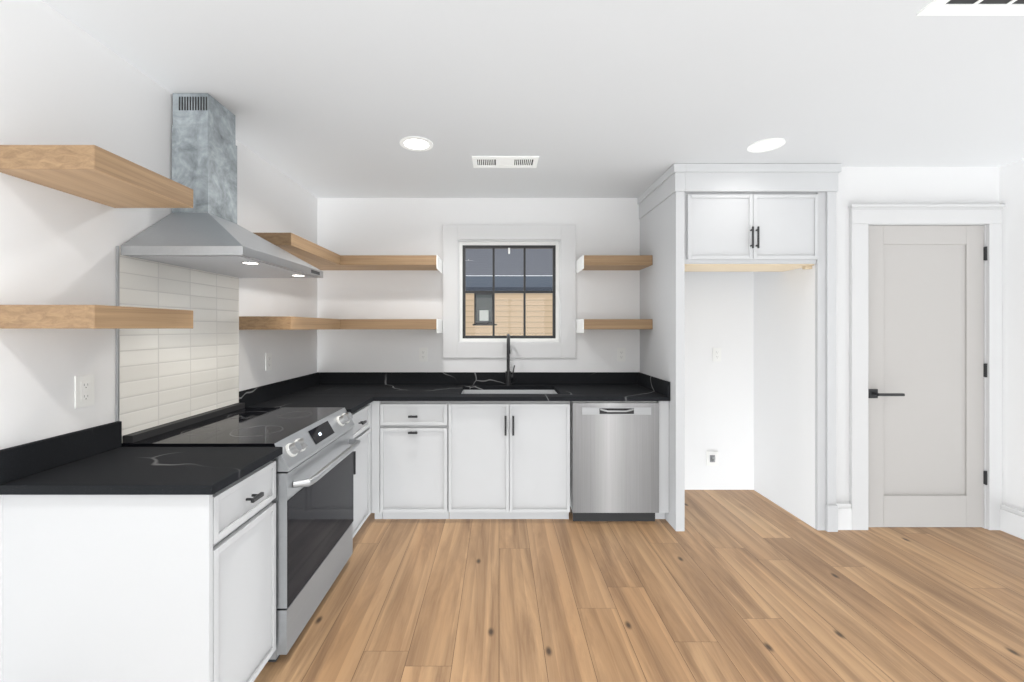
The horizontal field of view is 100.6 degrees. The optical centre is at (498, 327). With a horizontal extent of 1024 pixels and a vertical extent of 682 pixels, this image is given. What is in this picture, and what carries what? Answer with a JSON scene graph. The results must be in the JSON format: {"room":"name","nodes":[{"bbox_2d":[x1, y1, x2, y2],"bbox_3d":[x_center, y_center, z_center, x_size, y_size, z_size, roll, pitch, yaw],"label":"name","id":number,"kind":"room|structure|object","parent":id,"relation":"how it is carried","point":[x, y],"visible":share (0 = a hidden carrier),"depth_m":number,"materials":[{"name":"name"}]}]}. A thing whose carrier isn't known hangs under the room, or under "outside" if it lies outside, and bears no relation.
{"room":"kitchen","nodes":[
{"label":"kitchen","id":0,"kind":"room"},
{"bbox_2d":[0,421,282,494],"bbox_3d":[-1.196,0.438,1.489,0.663,0.132,0.418,0,0,0],"label":"countertop","id":1,"kind":"structure","parent":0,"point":[98,460],"depth_m":1.41,"materials":[{"name":"black stone"}]},
{"bbox_2d":[0,0,316,681],"bbox_3d":[-1.599,0.134,0.488,0.140,2.457,6.456,0,0,0],"label":"wall","id":2,"kind":"structure","parent":0,"point":[64,80],"depth_m":1.55,"materials":[{"name":"white paint"}]},
{"bbox_2d":[75,374,93,407],"bbox_3d":[-1.524,0.232,1.565,0.009,0.115,0.070,0,0,0],"label":"outlet","id":3,"kind":"object","parent":2,"relation":"attached to","point":[84,390],"visible":1,"depth_m":1.56,"materials":[{"name":"white plastic"}]},
{"bbox_2d":[0,305,192,328],"bbox_3d":[-1.370,-0.034,1.480,0.314,0.072,0.413,0,0,0],"label":"shelf","id":4,"kind":"object","parent":2,"relation":"attached to","point":[64,317],"visible":1,"depth_m":1.27,"materials":[{"name":"brown wood"}]},
{"bbox_2d":[0,145,192,207],"bbox_3d":[-1.370,-0.513,1.480,0.314,0.074,0.413,0,0,0],"label":"shelf","id":5,"kind":"object","parent":2,"relation":"attached to","point":[95,173],"visible":1,"depth_m":1.36,"materials":[{"name":"brown wood"}]},
{"bbox_2d":[116,246,238,442],"bbox_3d":[-1.524,0.083,2.089,0.009,0.822,0.790,0,0,0],"label":"tile backsplash","id":6,"kind":"structure","parent":2,"relation":"attached to","point":[163,376],"depth_m":1.99,"materials":[{"name":"white tile"}]},
{"bbox_2d":[121,93,322,277],"bbox_3d":[-1.273,-0.690,2.095,0.492,0.806,0.780,0,0,0],"label":"range hood","id":7,"kind":"object","parent":2,"relation":"attached to","point":[207,233],"visible":1,"depth_m":1.97,"materials":[{"name":"silver metal"}]},
{"bbox_2d":[265,353,271,370],"bbox_3d":[-1.526,0.222,2.814,0.007,0.115,0.070,0,0,0],"label":"electrical outlet","id":8,"kind":"object","parent":2,"relation":"attached to","point":[268,361],"visible":1,"depth_m":2.80,"materials":[{"name":"white plastic"}]},
{"bbox_2d":[239,316,340,329],"bbox_3d":[-1.373,-0.029,3.032,0.308,0.078,1.084,0,0,0],"label":"corner shelf","id":9,"kind":"object","parent":2,"relation":"attached to","point":[273,323],"depth_m":2.49,"materials":[{"name":"brown wood"}]},
{"bbox_2d":[254,233,340,269],"bbox_3d":[-1.373,-0.522,3.032,0.308,0.075,1.084,0,0,0],"label":"corner shelf","id":10,"kind":"object","parent":2,"relation":"attached to","point":[314,254],"depth_m":2.76,"materials":[{"name":"brown wood"}]},
{"bbox_2d":[42,0,1023,197],"bbox_3d":[0.933,-1.125,0.488,5.205,0.060,6.456,0,0,0],"label":"ceiling","id":11,"kind":"structure","parent":0,"point":[579,98],"depth_m":1.90,"materials":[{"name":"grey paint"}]},
{"bbox_2d":[400,136,432,150],"bbox_3d":[-0.490,-1.091,2.520,0.196,0.005,0.196,0,0,0],"label":"recessed light","id":12,"kind":"object","parent":11,"relation":"in","point":[414,143],"visible":1,"depth_m":2.51,"materials":[{"name":"white plastic"}]},
{"bbox_2d":[472,156,538,167],"bbox_3d":[0.040,-1.089,2.790,0.426,0.009,0.180,0,0,0],"label":"ceiling vent","id":13,"kind":"object","parent":11,"relation":"in","point":[505,161],"visible":1,"depth_m":2.78,"materials":[{"name":"white plastic"}]},
{"bbox_2d":[747,138,785,152],"bbox_3d":[1.596,-1.091,2.539,0.196,0.005,0.196,0,0,0],"label":"recessed light","id":14,"kind":"object","parent":11,"relation":"in","point":[766,145],"visible":1,"depth_m":2.53,"materials":[{"name":"white plastic"}]},
{"bbox_2d":[917,0,1023,15],"bbox_3d":[1.750,-1.089,1.198,0.600,0.009,0.555,0,0,0],"label":"ceiling vent","id":15,"kind":"object","parent":11,"relation":"in","point":[974,8],"visible":1,"depth_m":1.44,"materials":[{"name":"white plastic"}]},
{"bbox_2d":[317,198,753,489],"bbox_3d":[0.364,0.134,3.646,3.787,2.457,0.140,0,0,0],"label":"wall","id":16,"kind":"structure","parent":0,"point":[719,395],"depth_m":3.58,"materials":[{"name":"white paint"}]},
{"bbox_2d":[341,255,442,273],"bbox_3d":[-0.835,-0.508,3.418,0.723,0.107,0.312,0,0,0],"label":"corner shelf","id":17,"kind":"object","parent":16,"relation":"attached to","point":[348,262],"depth_m":3.27,"materials":[{"name":"brown wood"}]},
{"bbox_2d":[341,319,442,332],"bbox_3d":[-0.835,-0.015,3.418,0.723,0.110,0.312,0,0,0],"label":"corner shelf","id":18,"kind":"object","parent":16,"relation":"attached to","point":[437,324],"depth_m":3.27,"materials":[{"name":"brown wood"}]},
{"bbox_2d":[419,348,426,360],"bbox_3d":[-0.638,0.224,3.573,0.070,0.115,0.007,0,0,0],"label":"electrical outlet","id":19,"kind":"object","parent":16,"relation":"attached to","point":[422,354],"visible":1,"depth_m":3.57,"materials":[{"name":"white plastic"}]},
{"bbox_2d":[443,225,575,357],"bbox_3d":[0.086,-0.308,3.616,1.116,1.117,0.120,0,0,0],"label":"window unit","id":20,"kind":"structure","parent":16,"relation":"in","point":[524,246],"depth_m":3.56,"materials":[{"name":"white plastic"}]},
{"bbox_2d":[576,255,652,273],"bbox_3d":[0.914,-0.508,3.418,0.536,0.107,0.312,0,0,0],"label":"shelf","id":21,"kind":"object","parent":16,"relation":"attached to","point":[611,262],"visible":1,"depth_m":3.27,"materials":[{"name":"brown wood"}]},
{"bbox_2d":[576,319,652,332],"bbox_3d":[0.914,-0.015,3.418,0.536,0.110,0.312,0,0,0],"label":"shelf","id":22,"kind":"object","parent":16,"relation":"attached to","point":[582,325],"visible":1,"depth_m":3.27,"materials":[{"name":"brown wood"}]},
{"bbox_2d":[617,348,625,360],"bbox_3d":[1.029,0.224,3.573,0.070,0.115,0.007,0,0,0],"label":"electrical outlet","id":23,"kind":"object","parent":16,"relation":"attached to","point":[621,354],"visible":1,"depth_m":3.57,"materials":[{"name":"white plastic"}]},
{"bbox_2d":[706,451,717,465],"bbox_3d":[1.794,1.098,3.561,0.100,0.120,0.030,0,0,0],"label":"outlet box","id":24,"kind":"object","parent":16,"relation":"attached to","point":[711,458],"visible":1,"depth_m":3.57,"materials":[{"name":"white plastic"}]},
{"bbox_2d":[713,348,720,360],"bbox_3d":[1.834,0.224,3.573,0.070,0.115,0.007,0,0,0],"label":"outlet","id":25,"kind":"object","parent":16,"relation":"attached to","point":[716,354],"visible":1,"depth_m":3.57,"materials":[{"name":"white plastic"}]},
{"bbox_2d":[254,490,1023,681],"bbox_3d":[0.933,1.392,0.488,5.205,0.060,6.456,0,0,0],"label":"floor","id":26,"kind":"structure","parent":0,"point":[739,586],"depth_m":2.10,"materials":[{"name":"brown wood"}]},
{"bbox_2d":[121,403,360,661],"bbox_3d":[-1.147,0.898,2.090,0.741,0.928,0.776,0,0,0],"label":"range","id":27,"kind":"object","parent":26,"relation":"on","point":[313,500],"visible":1,"depth_m":1.92,"materials":[{"name":"silver metal"}]},
{"bbox_2d":[274,401,393,528],"bbox_3d":[-1.208,0.933,3.239,0.638,0.856,0.668,0,0,0],"label":"base cabinet","id":28,"kind":"object","parent":26,"relation":"on","point":[373,459],"depth_m":2.95,"materials":[{"name":"white painted wood"},{"name":"black metal"}]},
{"bbox_2d":[239,378,375,413],"bbox_3d":[-1.196,0.438,2.691,0.663,0.132,0.418,0,0,0],"label":"countertop","id":29,"kind":"structure","parent":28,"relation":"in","point":[353,394],"depth_m":2.93,"materials":[{"name":"black stone"}]},
{"bbox_2d":[296,334,669,400],"bbox_3d":[-0.172,0.377,3.237,2.709,0.660,0.674,0,0,0],"label":"countertop","id":30,"kind":"structure","parent":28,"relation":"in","point":[507,385],"depth_m":3.47,"materials":[{"name":"black stone"}]},
{"bbox_2d":[504,334,515,385],"bbox_3d":[0.091,0.260,3.451,0.084,0.428,0.192,0,0,0],"label":"faucet","id":31,"kind":"object","parent":30,"relation":"on","point":[509,377],"depth_m":3.51,"materials":[{"name":"black metal"}]},
{"bbox_2d":[570,401,658,520],"bbox_3d":[0.809,0.937,3.229,0.598,0.850,0.614,0,0,0],"label":"dishwasher","id":32,"kind":"object","parent":26,"relation":"on","point":[614,460],"visible":0.94,"depth_m":2.94,"materials":[{"name":"metal"}]},
{"bbox_2d":[637,164,841,531],"bbox_3d":[1.721,0.135,3.193,1.114,2.455,0.761,0,0,0],"label":"surround","id":33,"kind":"object","parent":26,"relation":"on","point":[737,217],"visible":1,"depth_m":2.85,"materials":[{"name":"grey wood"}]},
{"bbox_2d":[754,264,814,527],"bbox_3d":[2.201,0.134,3.229,0.114,2.457,0.694,0,0,0],"label":"panel","id":34,"kind":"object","parent":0,"point":[784,389],"depth_m":3.18,"materials":[{"name":"white paint"}]},
{"bbox_2d":[836,167,998,502],"bbox_3d":[2.897,0.134,3.299,1.278,2.457,0.834,0,0,0],"label":"wall","id":35,"kind":"structure","parent":0,"point":[918,185],"depth_m":2.88,"materials":[{"name":"white paint"}]},
{"bbox_2d":[848,204,1004,529],"bbox_3d":[2.896,0.326,2.951,0.830,2.072,0.140,0,0,0],"label":"door jamb","id":36,"kind":"structure","parent":35,"relation":"in","point":[984,225],"depth_m":2.88,"materials":[{"name":"white wood"}]},
{"bbox_2d":[868,226,986,526],"bbox_3d":[2.902,0.329,2.877,0.812,2.051,0.103,0,0,0],"label":"door","id":37,"kind":"structure","parent":36,"relation":"attached to","point":[927,370],"depth_m":2.89,"materials":[{"name":"grey wood"}]},
{"bbox_2d":[999,159,1023,510],"bbox_3d":[3.466,0.134,0.141,0.140,2.457,5.762,0,0,0],"label":"wall","id":38,"kind":"structure","parent":0,"point":[1011,186],"depth_m":2.81,"materials":[{"name":"white paint"}]},
{"bbox_2d":[1000,504,1023,539],"bbox_3d":[3.385,1.274,0.141,0.022,0.176,5.482,0,0,0],"label":"baseboard","id":39,"kind":"structure","parent":38,"relation":"attached to","point":[1011,521],"depth_m":2.79,"materials":[{"name":"white wood"}]},
{"label":"outside","id":40,"kind":"structure","parent":0,"visible":0},
{"bbox_2d":[466,249,551,335],"bbox_3d":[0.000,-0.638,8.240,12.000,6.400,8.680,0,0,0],"label":"window glass","id":41,"kind":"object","parent":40,"point":[503,308],"depth_m":8.08,"materials":[{"name":"clear glass"}]}
]}

